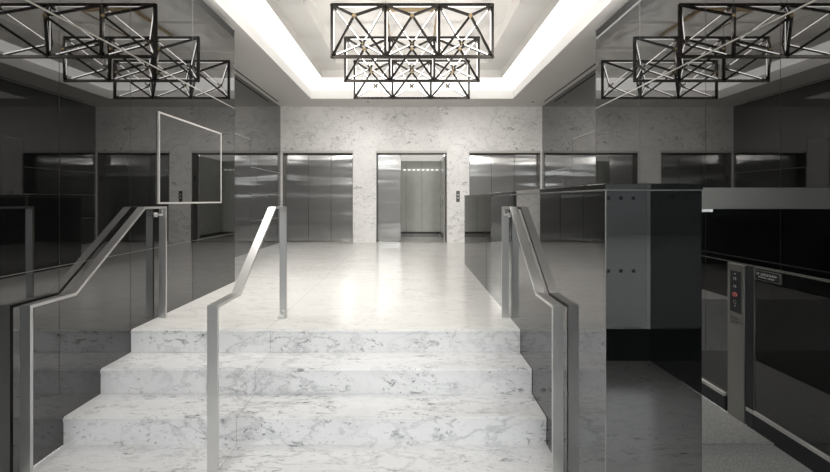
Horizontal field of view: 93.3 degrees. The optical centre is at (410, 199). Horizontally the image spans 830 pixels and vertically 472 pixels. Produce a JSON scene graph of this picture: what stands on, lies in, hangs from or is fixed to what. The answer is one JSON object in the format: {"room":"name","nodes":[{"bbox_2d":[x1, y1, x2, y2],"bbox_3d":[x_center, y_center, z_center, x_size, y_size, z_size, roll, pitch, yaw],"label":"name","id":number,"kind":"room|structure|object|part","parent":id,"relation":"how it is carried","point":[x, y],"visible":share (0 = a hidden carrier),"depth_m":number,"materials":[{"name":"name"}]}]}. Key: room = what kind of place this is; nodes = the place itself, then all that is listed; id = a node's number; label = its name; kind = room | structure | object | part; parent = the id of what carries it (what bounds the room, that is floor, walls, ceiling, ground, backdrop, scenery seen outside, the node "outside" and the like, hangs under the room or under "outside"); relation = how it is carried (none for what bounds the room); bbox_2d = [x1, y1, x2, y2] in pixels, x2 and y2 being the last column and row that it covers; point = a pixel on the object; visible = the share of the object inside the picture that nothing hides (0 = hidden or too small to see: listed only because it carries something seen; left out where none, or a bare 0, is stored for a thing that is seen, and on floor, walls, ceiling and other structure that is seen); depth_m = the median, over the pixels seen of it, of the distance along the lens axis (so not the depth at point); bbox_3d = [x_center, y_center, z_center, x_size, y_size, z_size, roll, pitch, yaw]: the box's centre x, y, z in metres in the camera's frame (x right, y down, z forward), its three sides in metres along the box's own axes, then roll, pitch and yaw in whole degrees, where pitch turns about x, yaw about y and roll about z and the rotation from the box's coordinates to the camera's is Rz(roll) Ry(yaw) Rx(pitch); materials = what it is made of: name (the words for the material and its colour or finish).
{"room":"elevator lobby","nodes":[
{"label":"elevator lobby","id":0,"kind":"room"},
{"bbox_2d":[0,0,234,471],"bbox_3d":[-2.607,-0.281,2.247,0.906,3.604,5.113,0,0,0],"label":"wall","id":1,"kind":"structure","parent":0,"point":[84,84],"depth_m":2.64,"materials":[{"name":"black glass"}]},
{"bbox_2d":[157,111,221,203],"bbox_3d":[-2.147,-0.361,3.890,0.013,0.792,1.110,0,0,0],"label":"wall frame","id":2,"kind":"object","parent":1,"relation":"attached to","point":[189,155],"visible":1,"depth_m":3.77,"materials":[{"name":"silver metal"}]},
{"bbox_3d":[-2.164,-0.541,4.800,0.021,3.083,0.007,0,0,0],"label":"trim","id":3,"kind":"part","parent":1,"relation":"part of","materials":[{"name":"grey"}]},
{"bbox_2d":[235,74,279,256],"bbox_3d":[-3.119,-0.339,4.457,0.122,3.718,9.534,0,0,0],"label":"wall","id":4,"kind":"structure","parent":0,"point":[257,117],"depth_m":7.74,"materials":[{"name":"grey"}]},
{"bbox_2d":[33,444,551,471],"bbox_3d":[0.058,1.621,1.830,4.425,0.200,4.280,0,0,0],"label":"floor","id":5,"kind":"structure","parent":0,"point":[67,458],"depth_m":2.31,"materials":[{"name":"white stone"}]},
{"bbox_2d":[20,206,166,471],"bbox_3d":[-2.113,0.787,2.735,0.082,1.466,1.200,0,0,0],"label":"handrail","id":6,"kind":"object","parent":5,"relation":"on","point":[26,310],"visible":1,"depth_m":2.15,"materials":[{"name":"silver metal"}]},
{"bbox_3d":[-2.100,1.048,2.143,0.057,0.946,0.017,0,0,0],"label":"post","id":7,"kind":"part","parent":6,"relation":"part of","materials":[{"name":"silver metal"}]},
{"bbox_3d":[-2.100,0.323,2.735,0.057,0.537,1.200,0,0,0],"label":"rail","id":8,"kind":"part","parent":6,"relation":"part of","materials":[{"name":"silver metal"}]},
{"bbox_3d":[-2.100,0.527,3.326,0.057,0.946,0.017,0,0,0],"label":"post","id":9,"kind":"part","parent":6,"relation":"part of","materials":[{"name":"silver metal"}]},
{"bbox_2d":[207,206,286,471],"bbox_3d":[-1.083,0.787,2.735,0.064,1.466,1.200,0,0,0],"label":"handrail","id":10,"kind":"object","parent":5,"relation":"on","point":[213,308],"visible":1,"depth_m":2.15,"materials":[{"name":"silver metal"}]},
{"bbox_3d":[-1.080,1.048,2.143,0.057,0.946,0.017,0,0,0],"label":"post","id":11,"kind":"part","parent":10,"relation":"part of","materials":[{"name":"silver metal"}]},
{"bbox_3d":[-1.080,0.323,2.735,0.057,0.537,1.200,0,0,0],"label":"rail","id":12,"kind":"part","parent":10,"relation":"part of","materials":[{"name":"silver metal"}]},
{"bbox_3d":[-1.080,0.527,3.326,0.057,0.946,0.017,0,0,0],"label":"post","id":13,"kind":"part","parent":10,"relation":"part of","materials":[{"name":"silver metal"}]},
{"bbox_2d":[63,330,546,444],"bbox_3d":[-0.655,1.263,2.728,2.997,0.514,0.599,0,0,0],"label":"marble steps","id":14,"kind":"structure","parent":5,"relation":"on","point":[277,387],"depth_m":2.72,"materials":[{"name":"white stone"}]},
{"bbox_2d":[502,206,562,471],"bbox_3d":[0.810,0.787,2.735,0.070,1.466,1.200,0,0,0],"label":"handrail","id":15,"kind":"object","parent":5,"relation":"on","point":[557,308],"visible":1,"depth_m":2.14,"materials":[{"name":"silver metal"}]},
{"bbox_3d":[0.804,0.527,3.326,0.057,0.946,0.017,0,0,0],"label":"post","id":16,"kind":"part","parent":15,"relation":"part of","materials":[{"name":"silver metal"}]},
{"bbox_3d":[0.804,0.323,2.735,0.057,0.537,1.200,0,0,0],"label":"rail","id":17,"kind":"part","parent":15,"relation":"part of","materials":[{"name":"silver metal"}]},
{"bbox_3d":[0.804,1.048,2.143,0.057,0.946,0.017,0,0,0],"label":"post","id":18,"kind":"part","parent":15,"relation":"part of","materials":[{"name":"silver metal"}]},
{"bbox_2d":[702,396,773,444],"bbox_3d":[1.760,1.514,3.180,0.982,0.011,1.500,0,0,0],"label":"platform","id":19,"kind":"object","parent":5,"relation":"on","point":[719,427],"visible":0.14,"depth_m":2.56,"materials":[{"name":"grey stone"}]},
{"bbox_2d":[702,445,812,471],"bbox_3d":[1.754,1.515,1.860,0.971,0.010,1.120,0,0,0],"label":"floor mat","id":20,"kind":"object","parent":5,"relation":"on","point":[715,458],"visible":0.4,"depth_m":2.28,"materials":[{"name":"grey carpet"}]},
{"bbox_2d":[132,242,519,329],"bbox_3d":[0.020,1.260,6.125,6.160,0.520,6.199,0,0,0],"label":"floor","id":21,"kind":"structure","parent":0,"point":[331,285],"depth_m":4.19,"materials":[{"name":"white stone"}]},
{"bbox_2d":[280,107,541,241],"bbox_3d":[0.020,-0.599,9.344,6.160,3.198,0.240,0,0,0],"label":"wall","id":22,"kind":"structure","parent":0,"point":[364,131],"depth_m":9.22,"materials":[{"name":"white stone"}]},
{"bbox_2d":[282,151,352,242],"bbox_3d":[-2.180,-0.071,9.343,1.710,2.182,0.262,0,0,0],"label":"elevator","id":23,"kind":"object","parent":22,"relation":"attached to","point":[317,185],"visible":0.81,"depth_m":9.42,"materials":[{"name":"silver metal"}]},
{"bbox_3d":[-2.721,-0.050,9.409,0.535,2.088,0.011,0,0,0],"label":"door panel","id":24,"kind":"part","parent":23,"relation":"part of","materials":[{"name":"silver metal"}]},
{"bbox_3d":[-2.180,-1.136,9.217,1.674,0.052,0.011,0,0,0],"label":"header trim","id":25,"kind":"part","parent":23,"relation":"part of","materials":[{"name":"silver metal"}]},
{"bbox_3d":[-2.180,1.008,9.340,1.624,0.023,0.228,0,0,0],"label":"sill","id":26,"kind":"part","parent":23,"relation":"part of","materials":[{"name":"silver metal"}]},
{"bbox_3d":[-2.180,-0.050,9.424,0.535,2.088,0.011,0,0,0],"label":"door panel","id":27,"kind":"part","parent":23,"relation":"part of","materials":[{"name":"silver metal"}]},
{"bbox_3d":[-1.639,-0.050,9.438,0.535,2.088,0.011,0,0,0],"label":"door panel","id":28,"kind":"part","parent":23,"relation":"part of","materials":[{"name":"silver metal"}]},
{"bbox_2d":[376,151,446,242],"bbox_3d":[-0.030,-0.071,9.951,1.900,2.202,1.478,0,0,0],"label":"elevator","id":29,"kind":"object","parent":22,"relation":"attached to","point":[411,186],"visible":0.94,"depth_m":9.80,"materials":[{"name":"silver metal"}]},
{"bbox_3d":[-0.511,-0.050,9.399,0.553,2.088,0.010,0,0,0],"label":"door panel","id":30,"kind":"part","parent":29,"relation":"part of","materials":[{"name":"silver metal"}]},
{"bbox_3d":[0.025,-1.136,9.217,1.684,0.052,0.011,0,0,0],"label":"header trim","id":31,"kind":"part","parent":29,"relation":"part of","materials":[{"name":"silver metal"}]},
{"bbox_3d":[0.025,1.008,9.340,1.634,0.023,0.228,0,0,0],"label":"sill","id":32,"kind":"part","parent":29,"relation":"part of","materials":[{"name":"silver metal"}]},
{"bbox_3d":[-0.085,0.958,10.652,1.728,0.083,0.015,0,0,0],"label":"cab skirting","id":33,"kind":"part","parent":29,"relation":"part of","materials":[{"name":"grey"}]},
{"bbox_3d":[-0.075,0.887,10.649,1.748,0.055,0.019,0,0,0],"label":"cab baseboard","id":34,"kind":"part","parent":29,"relation":"part of","materials":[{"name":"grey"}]},
{"bbox_2d":[456,191,459,201],"bbox_3d":[1.117,-0.085,9.215,0.083,0.260,0.018,0,0,0],"label":"plate","id":35,"kind":"object","parent":22,"relation":"attached to","point":[457,192],"visible":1,"depth_m":9.21,"materials":[{"name":"grey metal"}]},
{"bbox_2d":[469,151,540,194],"bbox_3d":[2.217,-0.071,9.343,1.725,2.182,0.262,0,0,0],"label":"elevator","id":36,"kind":"object","parent":22,"relation":"attached to","point":[489,171],"visible":0.49,"depth_m":9.42,"materials":[{"name":"silver metal"}]},
{"bbox_3d":[1.672,-0.050,9.438,0.540,2.088,0.011,0,0,0],"label":"door panel","id":37,"kind":"part","parent":36,"relation":"part of","materials":[{"name":"silver metal"}]},
{"bbox_3d":[2.217,-0.050,9.424,0.540,2.088,0.011,0,0,0],"label":"door panel","id":38,"kind":"part","parent":36,"relation":"part of","materials":[{"name":"silver metal"}]},
{"bbox_3d":[2.217,-1.136,9.217,1.689,0.052,0.011,0,0,0],"label":"header trim","id":39,"kind":"part","parent":36,"relation":"part of","materials":[{"name":"silver metal"}]},
{"bbox_3d":[2.763,-0.050,9.409,0.540,2.088,0.011,0,0,0],"label":"door panel","id":40,"kind":"part","parent":36,"relation":"part of","materials":[{"name":"silver metal"}]},
{"bbox_2d":[203,0,628,106],"bbox_3d":[0.020,-2.479,4.457,6.160,0.562,9.534,0,0,0],"label":"ceiling","id":41,"kind":"structure","parent":0,"point":[516,22],"depth_m":6.46,"materials":[{"name":"white paint"}]},
{"bbox_2d":[235,69,278,101],"bbox_3d":[-2.955,-2.197,6.795,0.028,0.006,3.890,0,0,0],"label":"air slot","id":42,"kind":"object","parent":41,"relation":"attached to","point":[235,69],"visible":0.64,"depth_m":7.45,"materials":[{"name":"black"}]},
{"bbox_2d":[330,0,493,98],"bbox_3d":[0.022,-2.293,6.090,2.120,0.935,2.944,0,0,0],"label":"chandelier","id":43,"kind":"object","parent":41,"relation":"hanging from","point":[414,24],"visible":1,"depth_m":5.79,"materials":[{"name":"brown metal"}]},
{"bbox_3d":[0.022,-2.185,7.114,2.106,0.703,0.840,0,0,0],"label":"lattice frame","id":44,"kind":"part","parent":43,"relation":"part of","materials":[{"name":"brown metal"}]},
{"bbox_3d":[0.022,-2.185,6.089,2.106,0.703,0.840,0,0,0],"label":"lattice frame","id":45,"kind":"part","parent":43,"relation":"part of","materials":[{"name":"brown metal"}]},
{"bbox_3d":[0.022,-2.185,5.064,2.106,0.703,0.840,0,0,0],"label":"lattice frame","id":46,"kind":"part","parent":43,"relation":"part of","materials":[{"name":"brown metal"}]},
{"bbox_3d":[0.022,-2.735,6.090,0.725,0.050,0.940,0,0,0],"label":"canopy plate","id":47,"kind":"part","parent":43,"relation":"part of","materials":[{"name":"white paint"}]},
{"bbox_2d":[230,0,596,89],"bbox_3d":[0.031,-2.381,6.275,4.370,0.010,4.442,0,0,0],"label":"recessed light","id":48,"kind":"object","parent":41,"relation":"in","point":[566,13],"visible":1,"depth_m":6.23,"materials":[{"name":"white"}]},
{"bbox_2d":[544,63,595,101],"bbox_3d":[2.985,-2.197,6.795,0.028,0.006,3.890,0,0,0],"label":"air slot","id":49,"kind":"object","parent":41,"relation":"attached to","point":[595,63],"visible":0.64,"depth_m":7.20,"materials":[{"name":"black"}]},
{"bbox_2d":[542,69,595,188],"bbox_3d":[3.159,-0.339,4.457,0.122,3.718,9.534,0,0,0],"label":"wall","id":50,"kind":"structure","parent":0,"point":[569,119],"depth_m":7.59,"materials":[{"name":"grey"}]},
{"bbox_2d":[464,183,702,471],"bbox_3d":[1.054,0.724,3.918,0.425,1.592,4.444,0,0,0],"label":"wall","id":51,"kind":"structure","parent":0,"point":[622,261],"depth_m":1.70,"materials":[{"name":"grey glass"}]},
{"bbox_3d":[0.846,0.740,1.701,0.003,1.562,0.004,0,0,0],"label":"corner trim","id":52,"kind":"part","parent":51,"relation":"part of","materials":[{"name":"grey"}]},
{"bbox_2d":[701,188,829,211],"bbox_3d":[1.768,-0.001,2.060,1.001,0.126,0.060,0,0,0],"label":"header","id":53,"kind":"object","parent":51,"relation":"attached to","point":[712,198],"visible":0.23,"depth_m":2.03,"materials":[{"name":"grey metal"}]},
{"bbox_2d":[596,0,829,411],"bbox_3d":[2.684,-0.281,2.247,0.832,3.604,5.113,0,0,0],"label":"wall","id":54,"kind":"structure","parent":0,"point":[711,93],"depth_m":2.83,"materials":[{"name":"black glass"}]},
{"bbox_2d":[702,378,726,409],"bbox_3d":[2.258,1.447,3.373,0.024,0.123,1.115,0,0,0],"label":"rail","id":55,"kind":"object","parent":54,"relation":"attached to","point":[711,392],"visible":0.36,"depth_m":2.91,"materials":[{"name":"grey metal"}]},
{"bbox_2d":[728,262,746,424],"bbox_3d":[2.253,0.981,2.712,0.034,1.080,0.139,0,0,0],"label":"post","id":56,"kind":"object","parent":54,"relation":"attached to","point":[736,272],"visible":1,"depth_m":2.69,"materials":[{"name":"grey metal"}]},
{"bbox_3d":[2.247,0.632,2.709,0.006,0.286,0.090,0,0,0],"label":"button plate","id":57,"kind":"part","parent":56,"relation":"part of","materials":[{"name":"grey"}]},
{"bbox_3d":[2.248,0.831,2.708,0.005,0.070,0.097,0,0,0],"label":"text plate","id":58,"kind":"part","parent":56,"relation":"part of","materials":[{"name":"grey"}]},
{"bbox_2d":[746,266,829,471],"bbox_3d":[2.258,0.980,2.187,0.024,1.082,0.890,0,0,0],"label":"wheelchair lift gate","id":59,"kind":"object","parent":54,"relation":"in","point":[788,314],"depth_m":2.33,"materials":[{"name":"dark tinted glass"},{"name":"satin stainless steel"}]},
{"bbox_3d":[2.262,1.464,2.184,0.016,0.112,0.885,0,0,0],"label":"kick plate","id":60,"kind":"part","parent":59,"relation":"part of","materials":[{"name":"grey metal"}]}
]}

